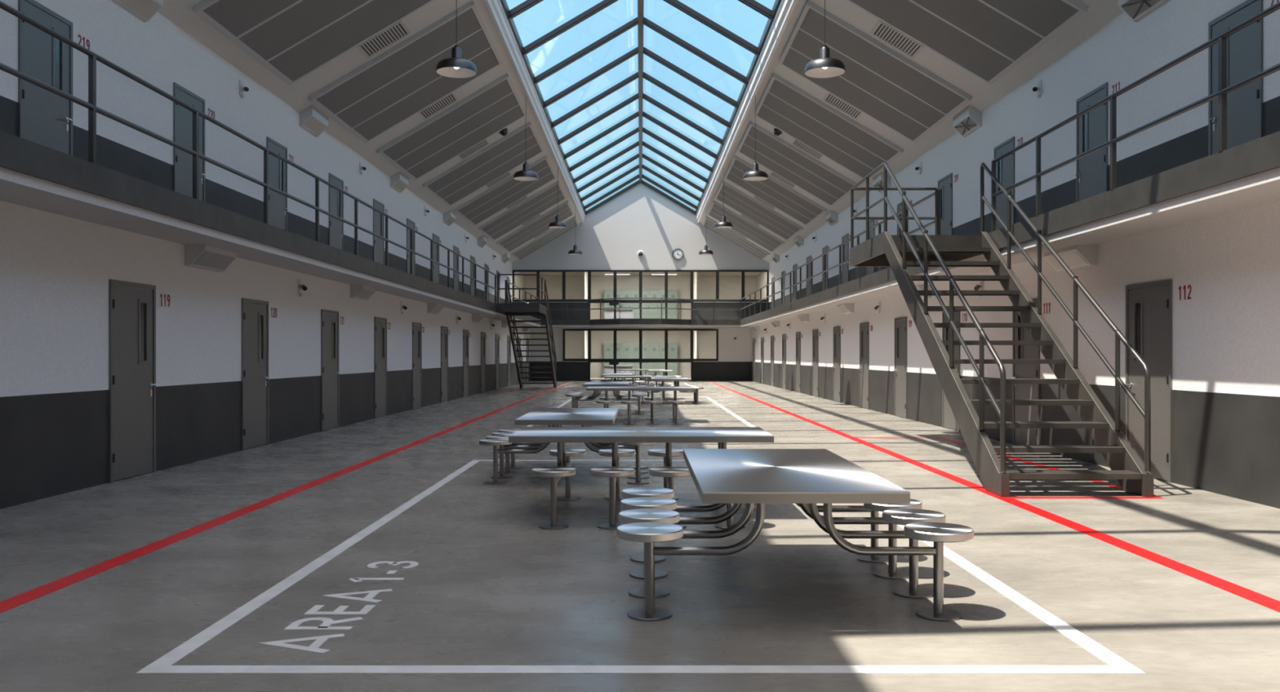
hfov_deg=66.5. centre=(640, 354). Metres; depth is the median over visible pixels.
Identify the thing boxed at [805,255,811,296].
door
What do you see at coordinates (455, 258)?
door
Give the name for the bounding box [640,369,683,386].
table
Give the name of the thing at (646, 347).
locker
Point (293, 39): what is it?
acoustic panel
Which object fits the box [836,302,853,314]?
air vent
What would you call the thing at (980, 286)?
security camera
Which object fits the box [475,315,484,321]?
grille
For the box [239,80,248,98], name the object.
security camera
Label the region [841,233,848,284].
door
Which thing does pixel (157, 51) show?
wall
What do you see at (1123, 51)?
wall
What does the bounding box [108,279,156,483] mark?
door
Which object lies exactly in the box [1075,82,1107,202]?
door
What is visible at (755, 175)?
pendant lamp
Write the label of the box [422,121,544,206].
acoustic panel
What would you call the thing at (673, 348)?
locker
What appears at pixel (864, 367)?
door
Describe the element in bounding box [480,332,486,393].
door
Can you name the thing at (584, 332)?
wall
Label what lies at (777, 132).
dome camera
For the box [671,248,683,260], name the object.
wall clock
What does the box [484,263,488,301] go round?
door
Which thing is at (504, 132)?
dome camera
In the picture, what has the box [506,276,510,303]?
door
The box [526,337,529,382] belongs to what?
door
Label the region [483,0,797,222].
window
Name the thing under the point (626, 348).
locker
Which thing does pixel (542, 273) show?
ceiling
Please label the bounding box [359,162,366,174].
security camera
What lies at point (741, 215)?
ceiling vent
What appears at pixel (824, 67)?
pendant lamp
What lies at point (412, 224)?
door
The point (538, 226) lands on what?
acoustic panel
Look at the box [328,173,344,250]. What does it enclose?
door
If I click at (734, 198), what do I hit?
acoustic panel
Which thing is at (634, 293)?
locker
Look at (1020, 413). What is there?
door
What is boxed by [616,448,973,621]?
table
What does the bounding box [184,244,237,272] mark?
light fixture
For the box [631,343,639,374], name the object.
locker
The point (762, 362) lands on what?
door
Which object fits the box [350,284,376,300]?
air vent
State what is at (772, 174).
ceiling vent
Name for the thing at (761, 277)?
wall
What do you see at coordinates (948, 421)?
door
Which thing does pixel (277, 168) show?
door
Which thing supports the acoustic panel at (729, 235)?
attached to the ceiling at (1100, 13)
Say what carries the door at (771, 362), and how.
in the wall at (1224, 270)
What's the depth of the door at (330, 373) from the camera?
17.62 m
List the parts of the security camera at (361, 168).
mounting plate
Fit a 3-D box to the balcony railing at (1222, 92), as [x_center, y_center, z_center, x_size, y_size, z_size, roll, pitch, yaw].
[4.915,-2.211,2.812,0.050,0.996,21.625,0,0,0]
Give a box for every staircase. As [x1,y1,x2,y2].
[496,274,556,387]
[849,162,1153,497]
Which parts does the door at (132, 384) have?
vision panel, vision panel frame, handle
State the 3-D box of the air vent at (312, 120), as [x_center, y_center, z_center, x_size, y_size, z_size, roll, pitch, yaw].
[-6.465,-4.612,19.345,0.250,0.413,0.970,0,0,0]
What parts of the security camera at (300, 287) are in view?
mounting plate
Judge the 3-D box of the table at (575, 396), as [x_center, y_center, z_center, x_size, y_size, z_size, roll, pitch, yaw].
[-0.780,1.012,22.800,1.852,0.695,2.160,0,0,0]
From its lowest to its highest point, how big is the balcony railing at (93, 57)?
0.996 m
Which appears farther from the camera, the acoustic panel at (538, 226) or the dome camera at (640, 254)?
the dome camera at (640, 254)
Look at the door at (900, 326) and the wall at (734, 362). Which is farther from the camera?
the wall at (734, 362)
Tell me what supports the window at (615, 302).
in the wall at (611, 237)
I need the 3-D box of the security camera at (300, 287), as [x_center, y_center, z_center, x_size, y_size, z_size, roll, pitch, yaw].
[-5.553,-1.095,16.095,0.154,0.290,0.170,0,0,0]
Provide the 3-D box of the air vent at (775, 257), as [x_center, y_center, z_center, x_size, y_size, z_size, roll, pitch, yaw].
[6.465,-4.612,46.785,0.250,0.413,0.970,0,0,0]
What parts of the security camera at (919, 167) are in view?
mounting plate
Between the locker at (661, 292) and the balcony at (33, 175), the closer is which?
the balcony at (33, 175)
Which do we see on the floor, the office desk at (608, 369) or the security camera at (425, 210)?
the office desk at (608, 369)
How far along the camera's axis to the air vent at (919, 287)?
18.92 m
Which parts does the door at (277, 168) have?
vision panel, vision panel frame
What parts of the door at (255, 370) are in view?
vision panel, vision panel frame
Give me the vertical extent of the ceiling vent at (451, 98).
0.493 m
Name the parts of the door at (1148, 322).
vision panel, vision panel frame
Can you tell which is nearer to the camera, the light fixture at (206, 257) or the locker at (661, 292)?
the light fixture at (206, 257)
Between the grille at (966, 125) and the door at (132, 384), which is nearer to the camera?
the door at (132, 384)
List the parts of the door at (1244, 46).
handle, vision panel frame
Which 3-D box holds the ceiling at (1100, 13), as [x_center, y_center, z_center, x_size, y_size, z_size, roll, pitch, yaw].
[4.938,-5.742,21.075,3.925,2.504,58.150,0,0,0]
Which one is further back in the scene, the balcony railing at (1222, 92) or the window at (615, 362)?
the window at (615, 362)
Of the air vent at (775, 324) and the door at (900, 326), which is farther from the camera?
the air vent at (775, 324)
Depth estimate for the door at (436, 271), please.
31.31 m
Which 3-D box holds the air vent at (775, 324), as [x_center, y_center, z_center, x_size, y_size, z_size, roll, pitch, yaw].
[5.505,-1.224,39.985,0.250,0.257,0.970,0,0,0]
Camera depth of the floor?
5.93 m
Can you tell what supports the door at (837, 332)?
in the wall at (1224, 270)
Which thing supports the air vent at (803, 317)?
in the wall at (1224, 270)
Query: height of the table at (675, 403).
0.695 m
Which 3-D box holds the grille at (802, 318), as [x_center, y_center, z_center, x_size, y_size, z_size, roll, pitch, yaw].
[5.466,-1.201,33.125,0.150,0.165,0.890,0,0,0]
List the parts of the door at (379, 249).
vision panel frame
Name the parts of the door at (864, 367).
vision panel, vision panel frame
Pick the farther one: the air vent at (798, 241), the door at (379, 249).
the air vent at (798, 241)
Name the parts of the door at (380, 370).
vision panel, vision panel frame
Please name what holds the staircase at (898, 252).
on the floor
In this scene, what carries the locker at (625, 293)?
on the floor
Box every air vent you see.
[111,0,163,22]
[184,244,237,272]
[299,105,328,137]
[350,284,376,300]
[390,171,408,193]
[427,302,444,314]
[443,210,456,226]
[471,314,484,322]
[477,235,487,248]
[501,320,508,328]
[502,253,509,263]
[522,325,528,332]
[751,325,759,331]
[770,320,779,328]
[771,253,779,263]
[794,235,804,248]
[796,314,808,322]
[825,209,838,226]
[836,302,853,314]
[872,171,890,193]
[915,284,931,299]
[952,105,982,137]
[1044,244,1096,272]
[1118,0,1170,22]
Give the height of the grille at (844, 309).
0.165 m
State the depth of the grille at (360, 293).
19.31 m
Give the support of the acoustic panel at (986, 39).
attached to the ceiling at (1100, 13)
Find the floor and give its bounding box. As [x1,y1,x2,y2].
[0,377,1279,691]
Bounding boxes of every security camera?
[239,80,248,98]
[297,279,306,297]
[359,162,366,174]
[400,301,407,314]
[424,206,429,216]
[455,313,461,323]
[874,301,880,314]
[915,162,921,174]
[973,280,983,297]
[1032,80,1042,98]
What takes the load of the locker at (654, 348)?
on the floor
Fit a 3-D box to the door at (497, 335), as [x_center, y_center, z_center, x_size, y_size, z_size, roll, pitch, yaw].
[-5.594,0.282,38.260,0.072,2.155,0.960,0,0,0]
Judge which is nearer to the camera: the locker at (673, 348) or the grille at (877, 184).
the grille at (877, 184)
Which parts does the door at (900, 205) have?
vision panel frame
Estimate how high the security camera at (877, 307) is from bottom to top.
0.290 m
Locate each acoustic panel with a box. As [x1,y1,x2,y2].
[191,0,435,84]
[308,0,502,143]
[377,73,527,180]
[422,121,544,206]
[453,155,556,226]
[477,181,566,240]
[496,200,574,253]
[511,216,579,260]
[702,216,770,260]
[706,200,785,253]
[715,181,804,240]
[724,155,826,226]
[737,121,858,206]
[754,73,904,178]
[778,0,972,142]
[845,0,1088,84]
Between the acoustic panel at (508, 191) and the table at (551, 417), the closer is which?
the table at (551, 417)
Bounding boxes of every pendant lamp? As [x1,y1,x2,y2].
[435,0,477,78]
[513,96,538,181]
[548,214,566,228]
[568,244,582,255]
[698,244,713,255]
[714,167,733,228]
[742,95,768,181]
[804,0,845,78]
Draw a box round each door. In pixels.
[17,0,72,155]
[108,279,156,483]
[173,82,205,201]
[241,297,269,450]
[266,136,288,231]
[320,309,340,431]
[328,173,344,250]
[373,199,385,264]
[373,316,387,418]
[406,217,416,275]
[412,322,422,409]
[432,233,439,284]
[440,326,448,402]
[453,245,459,290]
[462,328,470,397]
[470,255,475,296]
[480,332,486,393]
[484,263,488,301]
[495,333,499,389]
[496,270,500,303]
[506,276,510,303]
[506,335,511,386]
[517,337,520,384]
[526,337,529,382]
[751,337,755,382]
[760,337,764,384]
[769,335,773,386]
[770,276,774,308]
[780,271,784,304]
[782,333,786,389]
[791,263,796,301]
[795,332,800,393]
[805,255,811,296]
[811,328,818,397]
[822,245,827,290]
[832,326,840,402]
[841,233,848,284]
[858,322,869,409]
[866,219,875,275]
[893,316,906,418]
[897,199,908,235]
[937,173,952,235]
[942,311,959,431]
[994,136,1014,230]
[1011,297,1039,444]
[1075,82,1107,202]
[1125,279,1172,483]
[1208,0,1262,155]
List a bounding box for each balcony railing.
[0,0,496,303]
[504,280,541,319]
[542,297,739,319]
[740,190,940,319]
[991,1,1279,231]
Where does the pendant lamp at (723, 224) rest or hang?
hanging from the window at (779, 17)
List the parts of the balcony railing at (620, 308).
rail, rail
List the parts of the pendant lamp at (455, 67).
lamp shade, cord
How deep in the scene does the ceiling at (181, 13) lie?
19.56 m
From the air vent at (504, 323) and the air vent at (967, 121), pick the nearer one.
the air vent at (967, 121)
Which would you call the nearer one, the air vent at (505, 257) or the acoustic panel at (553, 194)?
the acoustic panel at (553, 194)
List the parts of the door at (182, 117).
vision panel frame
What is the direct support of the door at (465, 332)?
in the wall at (55, 270)
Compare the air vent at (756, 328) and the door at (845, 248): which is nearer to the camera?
the door at (845, 248)
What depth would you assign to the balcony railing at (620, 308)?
47.97 m
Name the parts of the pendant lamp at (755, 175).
lamp shade, cord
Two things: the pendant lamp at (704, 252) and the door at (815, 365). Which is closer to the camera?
the door at (815, 365)
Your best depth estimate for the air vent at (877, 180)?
26.00 m
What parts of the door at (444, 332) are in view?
vision panel frame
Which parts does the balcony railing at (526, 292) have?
rail, rail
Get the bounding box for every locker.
[604,289,613,319]
[604,343,613,377]
[613,289,622,307]
[613,343,622,365]
[622,289,631,307]
[622,343,631,365]
[631,289,639,318]
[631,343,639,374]
[641,289,649,318]
[641,343,649,375]
[649,289,658,318]
[649,343,658,375]
[658,289,668,319]
[658,343,668,375]
[668,289,677,319]
[668,343,677,375]
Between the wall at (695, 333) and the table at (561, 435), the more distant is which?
the wall at (695, 333)
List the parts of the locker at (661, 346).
door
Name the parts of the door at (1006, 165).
vision panel frame, vision panel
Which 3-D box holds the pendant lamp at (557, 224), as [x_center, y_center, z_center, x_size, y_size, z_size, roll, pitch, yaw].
[-3.000,-5.683,35.300,0.668,2.192,0.668,0,0,0]
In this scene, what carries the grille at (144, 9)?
attached to the air vent at (143, 10)
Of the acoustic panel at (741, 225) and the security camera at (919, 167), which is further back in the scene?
the acoustic panel at (741, 225)
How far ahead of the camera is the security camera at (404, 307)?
22.91 m
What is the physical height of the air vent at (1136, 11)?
0.413 m
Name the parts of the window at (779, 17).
frame, frame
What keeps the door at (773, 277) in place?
in the wall at (1123, 51)
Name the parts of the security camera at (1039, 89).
mounting plate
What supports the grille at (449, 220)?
attached to the air vent at (449, 217)
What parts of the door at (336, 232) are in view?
vision panel, vision panel frame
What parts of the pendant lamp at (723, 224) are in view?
lamp shade, cord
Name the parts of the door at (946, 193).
vision panel, vision panel frame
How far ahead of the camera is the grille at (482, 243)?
39.83 m
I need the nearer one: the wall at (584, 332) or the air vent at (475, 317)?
the air vent at (475, 317)
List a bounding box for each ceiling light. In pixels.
[604,273,630,275]
[651,273,677,275]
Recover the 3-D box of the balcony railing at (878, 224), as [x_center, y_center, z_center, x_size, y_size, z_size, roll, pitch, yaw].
[4.915,-2.211,32.038,0.050,0.996,31.925,0,0,0]
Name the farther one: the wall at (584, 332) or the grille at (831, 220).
the wall at (584, 332)
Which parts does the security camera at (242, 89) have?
mounting plate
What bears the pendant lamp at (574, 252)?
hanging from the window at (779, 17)
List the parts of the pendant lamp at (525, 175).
lamp shade, cord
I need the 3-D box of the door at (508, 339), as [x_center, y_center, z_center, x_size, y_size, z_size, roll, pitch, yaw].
[-5.594,0.282,41.690,0.072,2.155,0.960,0,0,0]
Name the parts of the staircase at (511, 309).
post, handrail, rail, rail, rail, post, post, post, rail, handrail, post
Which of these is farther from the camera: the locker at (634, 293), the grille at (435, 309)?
the locker at (634, 293)
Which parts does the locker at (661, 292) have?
door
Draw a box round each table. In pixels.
[479,408,654,484]
[508,426,773,529]
[564,382,647,414]
[586,386,695,424]
[589,373,644,395]
[604,375,676,399]
[615,368,665,386]
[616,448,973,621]
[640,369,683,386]
[640,377,703,404]
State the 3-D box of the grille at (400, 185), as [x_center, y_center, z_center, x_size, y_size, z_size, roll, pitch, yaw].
[-6.436,-4.521,26.205,0.166,0.174,0.890,0,0,0]
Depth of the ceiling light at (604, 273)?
54.92 m
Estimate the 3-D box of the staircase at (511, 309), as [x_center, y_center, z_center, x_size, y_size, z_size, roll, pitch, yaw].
[-4.160,-0.685,36.490,1.470,4.091,6.740,0,0,0]
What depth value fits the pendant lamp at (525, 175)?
25.48 m
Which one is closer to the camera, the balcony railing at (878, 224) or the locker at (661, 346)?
the balcony railing at (878, 224)
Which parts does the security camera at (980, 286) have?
mounting plate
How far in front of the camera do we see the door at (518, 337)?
45.02 m
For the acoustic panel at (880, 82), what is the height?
1.893 m
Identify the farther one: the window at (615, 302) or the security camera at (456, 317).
the window at (615, 302)
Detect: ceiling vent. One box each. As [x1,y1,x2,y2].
[356,20,410,58]
[417,92,458,119]
[457,138,489,160]
[484,171,511,188]
[505,195,528,209]
[533,228,551,239]
[730,228,747,239]
[740,213,759,226]
[753,195,775,209]
[769,171,795,188]
[791,138,823,159]
[822,92,863,119]
[870,20,924,58]
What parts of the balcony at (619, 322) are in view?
fascia plate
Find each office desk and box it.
[604,308,633,319]
[604,365,633,379]
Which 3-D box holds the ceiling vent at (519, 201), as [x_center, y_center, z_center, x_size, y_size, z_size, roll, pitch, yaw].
[-4.700,-5.769,37.020,0.820,0.493,0.700,0,0,0]
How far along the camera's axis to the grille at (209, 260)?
12.48 m
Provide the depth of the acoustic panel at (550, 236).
48.36 m
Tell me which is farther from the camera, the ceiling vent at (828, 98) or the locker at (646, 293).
the locker at (646, 293)
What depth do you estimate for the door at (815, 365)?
31.31 m
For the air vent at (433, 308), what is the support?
in the wall at (55, 270)
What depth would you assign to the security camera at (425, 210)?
29.77 m
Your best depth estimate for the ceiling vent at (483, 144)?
27.52 m
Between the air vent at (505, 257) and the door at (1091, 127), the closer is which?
the door at (1091, 127)
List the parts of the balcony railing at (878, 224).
post, post, post, post, post, post, post, post, rail, post, post, post, post, post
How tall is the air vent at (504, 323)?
0.257 m
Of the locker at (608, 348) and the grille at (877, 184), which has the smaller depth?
the grille at (877, 184)
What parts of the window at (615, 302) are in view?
frame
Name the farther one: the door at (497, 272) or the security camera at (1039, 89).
the door at (497, 272)
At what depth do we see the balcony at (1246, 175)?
10.00 m
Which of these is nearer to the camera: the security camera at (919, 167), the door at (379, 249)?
the security camera at (919, 167)
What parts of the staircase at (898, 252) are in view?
post, post, post, rail, rail, post, rail, post, handrail, post, post, post, post, post, rail, handrail, post, post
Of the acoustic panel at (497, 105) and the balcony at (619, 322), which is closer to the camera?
the acoustic panel at (497, 105)
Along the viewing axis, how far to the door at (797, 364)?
34.70 m
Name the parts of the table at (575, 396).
stool post, seat, support arm, support arm, stool post, seat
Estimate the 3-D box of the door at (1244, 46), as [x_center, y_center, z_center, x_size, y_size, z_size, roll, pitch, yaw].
[6.554,-2.757,10.820,0.072,2.155,0.960,0,0,0]
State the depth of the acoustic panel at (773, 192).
34.46 m
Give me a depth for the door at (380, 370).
21.05 m
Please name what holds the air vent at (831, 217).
in the wall at (1123, 51)
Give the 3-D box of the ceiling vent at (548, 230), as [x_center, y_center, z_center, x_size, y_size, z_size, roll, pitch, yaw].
[-4.700,-5.769,46.580,0.820,0.493,0.700,0,0,0]
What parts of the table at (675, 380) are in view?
support arm, support arm, stool post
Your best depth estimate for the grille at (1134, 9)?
12.69 m
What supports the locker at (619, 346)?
on the floor
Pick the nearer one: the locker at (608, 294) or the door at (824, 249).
the door at (824, 249)
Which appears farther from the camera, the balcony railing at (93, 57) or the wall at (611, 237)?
the wall at (611, 237)
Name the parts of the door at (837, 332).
vision panel frame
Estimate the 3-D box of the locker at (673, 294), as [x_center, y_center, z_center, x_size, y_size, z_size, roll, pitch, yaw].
[1.853,-2.700,56.235,0.525,2.000,0.530,0,0,0]
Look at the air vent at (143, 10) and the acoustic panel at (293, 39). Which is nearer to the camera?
the air vent at (143, 10)
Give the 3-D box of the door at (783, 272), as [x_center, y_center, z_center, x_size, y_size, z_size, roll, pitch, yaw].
[6.554,-2.757,45.120,0.072,2.155,0.960,0,0,0]
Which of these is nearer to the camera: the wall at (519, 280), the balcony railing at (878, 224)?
the balcony railing at (878, 224)
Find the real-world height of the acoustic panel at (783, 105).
1.893 m
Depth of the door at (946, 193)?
21.00 m
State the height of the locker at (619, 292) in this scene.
2.000 m
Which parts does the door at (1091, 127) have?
vision panel frame, vision panel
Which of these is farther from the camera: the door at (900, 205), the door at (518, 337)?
the door at (518, 337)
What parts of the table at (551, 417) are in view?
stool post, plate, seat, seat, stool post, plate, seat, stool post, plate, seat, stool post, plate, support arm, support arm, support arm, support arm, support arm, support arm, seat, plate, plate, plate, stool post, plate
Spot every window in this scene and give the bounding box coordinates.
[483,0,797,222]
[512,270,768,319]
[563,328,718,381]
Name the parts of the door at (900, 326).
vision panel frame, vision panel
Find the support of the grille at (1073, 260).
attached to the air vent at (1077, 256)
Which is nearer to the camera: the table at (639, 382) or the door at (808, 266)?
the table at (639, 382)
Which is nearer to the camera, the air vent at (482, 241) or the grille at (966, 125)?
the grille at (966, 125)
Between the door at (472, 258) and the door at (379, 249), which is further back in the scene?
the door at (472, 258)
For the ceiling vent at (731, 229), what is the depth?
46.76 m
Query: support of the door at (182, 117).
in the wall at (157, 51)
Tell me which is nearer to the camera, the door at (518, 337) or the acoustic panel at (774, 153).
the acoustic panel at (774, 153)
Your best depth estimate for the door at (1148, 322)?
10.69 m
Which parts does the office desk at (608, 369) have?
panel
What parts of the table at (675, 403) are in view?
seat, support arm, seat, stool post, seat, seat, seat, support arm, stool post, seat, stool post, seat, support arm, stool post, seat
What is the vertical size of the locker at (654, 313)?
2.000 m
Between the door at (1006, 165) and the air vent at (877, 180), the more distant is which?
the air vent at (877, 180)
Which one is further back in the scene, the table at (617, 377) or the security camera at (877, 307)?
the table at (617, 377)
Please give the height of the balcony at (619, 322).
0.361 m
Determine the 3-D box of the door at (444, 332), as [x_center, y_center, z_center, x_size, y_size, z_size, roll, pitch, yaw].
[-5.594,0.282,27.970,0.072,2.155,0.960,0,0,0]
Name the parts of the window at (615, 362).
frame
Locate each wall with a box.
[0,0,511,303]
[0,200,530,509]
[511,182,769,270]
[511,270,524,302]
[511,302,769,381]
[524,275,756,377]
[582,271,587,359]
[693,271,698,359]
[751,200,1279,508]
[756,270,769,302]
[769,0,1279,309]
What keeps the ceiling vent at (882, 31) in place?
in the ceiling at (1100, 13)
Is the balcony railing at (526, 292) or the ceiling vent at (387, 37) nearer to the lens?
the ceiling vent at (387, 37)
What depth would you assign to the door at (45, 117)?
10.78 m
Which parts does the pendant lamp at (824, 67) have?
lamp shade, cord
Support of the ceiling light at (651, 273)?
attached to the ceiling at (542, 273)
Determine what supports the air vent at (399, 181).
in the wall at (157, 51)
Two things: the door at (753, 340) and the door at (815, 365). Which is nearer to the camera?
the door at (815, 365)
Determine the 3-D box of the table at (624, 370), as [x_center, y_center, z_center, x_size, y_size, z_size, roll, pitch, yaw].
[0.000,1.012,43.100,2.160,0.695,1.852,0,0,0]
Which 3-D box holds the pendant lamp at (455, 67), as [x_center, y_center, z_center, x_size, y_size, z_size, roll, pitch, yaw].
[-3.000,-5.683,15.910,0.668,2.192,0.668,0,0,0]
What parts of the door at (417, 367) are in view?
vision panel, vision panel frame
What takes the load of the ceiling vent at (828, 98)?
in the ceiling at (1100, 13)
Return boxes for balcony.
[0,130,541,326]
[540,318,740,328]
[737,131,1279,328]
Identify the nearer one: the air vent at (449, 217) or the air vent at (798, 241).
the air vent at (449, 217)
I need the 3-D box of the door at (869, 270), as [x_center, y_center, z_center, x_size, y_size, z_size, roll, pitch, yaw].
[6.554,-2.757,27.970,0.072,2.155,0.960,0,0,0]
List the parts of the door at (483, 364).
vision panel frame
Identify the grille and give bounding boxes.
[120,0,160,18]
[193,250,235,270]
[303,116,326,135]
[355,288,375,299]
[394,179,408,191]
[431,306,442,313]
[445,216,455,224]
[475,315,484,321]
[479,240,486,247]
[797,315,805,321]
[826,217,835,224]
[838,306,849,313]
[874,180,884,191]
[954,116,977,134]
[1046,250,1087,270]
[1120,0,1160,19]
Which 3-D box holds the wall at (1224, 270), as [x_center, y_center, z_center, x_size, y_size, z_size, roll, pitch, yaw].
[5.753,0.004,21.000,0.254,2.712,58.000,0,0,0]
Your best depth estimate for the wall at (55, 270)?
11.73 m
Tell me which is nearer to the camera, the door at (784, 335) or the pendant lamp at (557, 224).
the pendant lamp at (557, 224)
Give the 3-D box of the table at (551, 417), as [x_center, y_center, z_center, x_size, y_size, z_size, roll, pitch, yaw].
[-0.780,1.012,11.020,1.852,0.695,2.160,0,0,0]
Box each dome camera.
[498,128,507,136]
[637,250,644,257]
[773,128,782,136]
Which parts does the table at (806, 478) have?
stool post, plate, seat, seat, plate, seat, plate, stool post, seat, plate, support arm, support arm, support arm, support arm, support arm, support arm, support arm, plate, stool post, support arm, plate, stool post, seat, plate, stool post, seat, stool post, seat, plate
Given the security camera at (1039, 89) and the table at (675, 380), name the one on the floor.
the table at (675, 380)
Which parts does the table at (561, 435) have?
stool post, seat, plate, support arm, support arm, stool post, seat, plate, plate, stool post, seat, support arm, plate, seat, stool post, support arm, support arm, stool post, seat, support arm, seat, stool post, support arm, support arm, stool post, plate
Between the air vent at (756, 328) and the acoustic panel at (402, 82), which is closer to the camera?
the acoustic panel at (402, 82)
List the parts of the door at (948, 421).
vision panel frame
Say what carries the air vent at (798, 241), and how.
in the wall at (1123, 51)
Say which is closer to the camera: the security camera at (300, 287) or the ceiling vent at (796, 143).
the security camera at (300, 287)
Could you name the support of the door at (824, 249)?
in the wall at (1123, 51)
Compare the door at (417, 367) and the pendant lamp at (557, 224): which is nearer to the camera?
the door at (417, 367)
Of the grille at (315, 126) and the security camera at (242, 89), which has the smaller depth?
the security camera at (242, 89)
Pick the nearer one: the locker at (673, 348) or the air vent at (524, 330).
the air vent at (524, 330)
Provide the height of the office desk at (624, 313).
0.760 m
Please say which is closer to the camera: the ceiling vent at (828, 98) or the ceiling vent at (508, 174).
the ceiling vent at (828, 98)
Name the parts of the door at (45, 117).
vision panel, vision panel frame, handle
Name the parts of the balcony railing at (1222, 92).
post, post, post, rail, post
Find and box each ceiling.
[157,0,582,262]
[519,271,761,275]
[699,0,1123,262]
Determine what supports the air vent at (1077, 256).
in the wall at (1224, 270)
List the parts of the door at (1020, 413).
vision panel, vision panel frame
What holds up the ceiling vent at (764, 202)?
in the ceiling at (1100, 13)
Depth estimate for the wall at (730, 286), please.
56.49 m
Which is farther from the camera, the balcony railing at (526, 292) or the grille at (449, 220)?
the balcony railing at (526, 292)
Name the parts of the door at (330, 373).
vision panel, vision panel frame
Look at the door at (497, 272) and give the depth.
44.89 m
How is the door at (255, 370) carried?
in the wall at (55, 270)
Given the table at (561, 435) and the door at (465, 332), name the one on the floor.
the table at (561, 435)
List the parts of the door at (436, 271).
vision panel frame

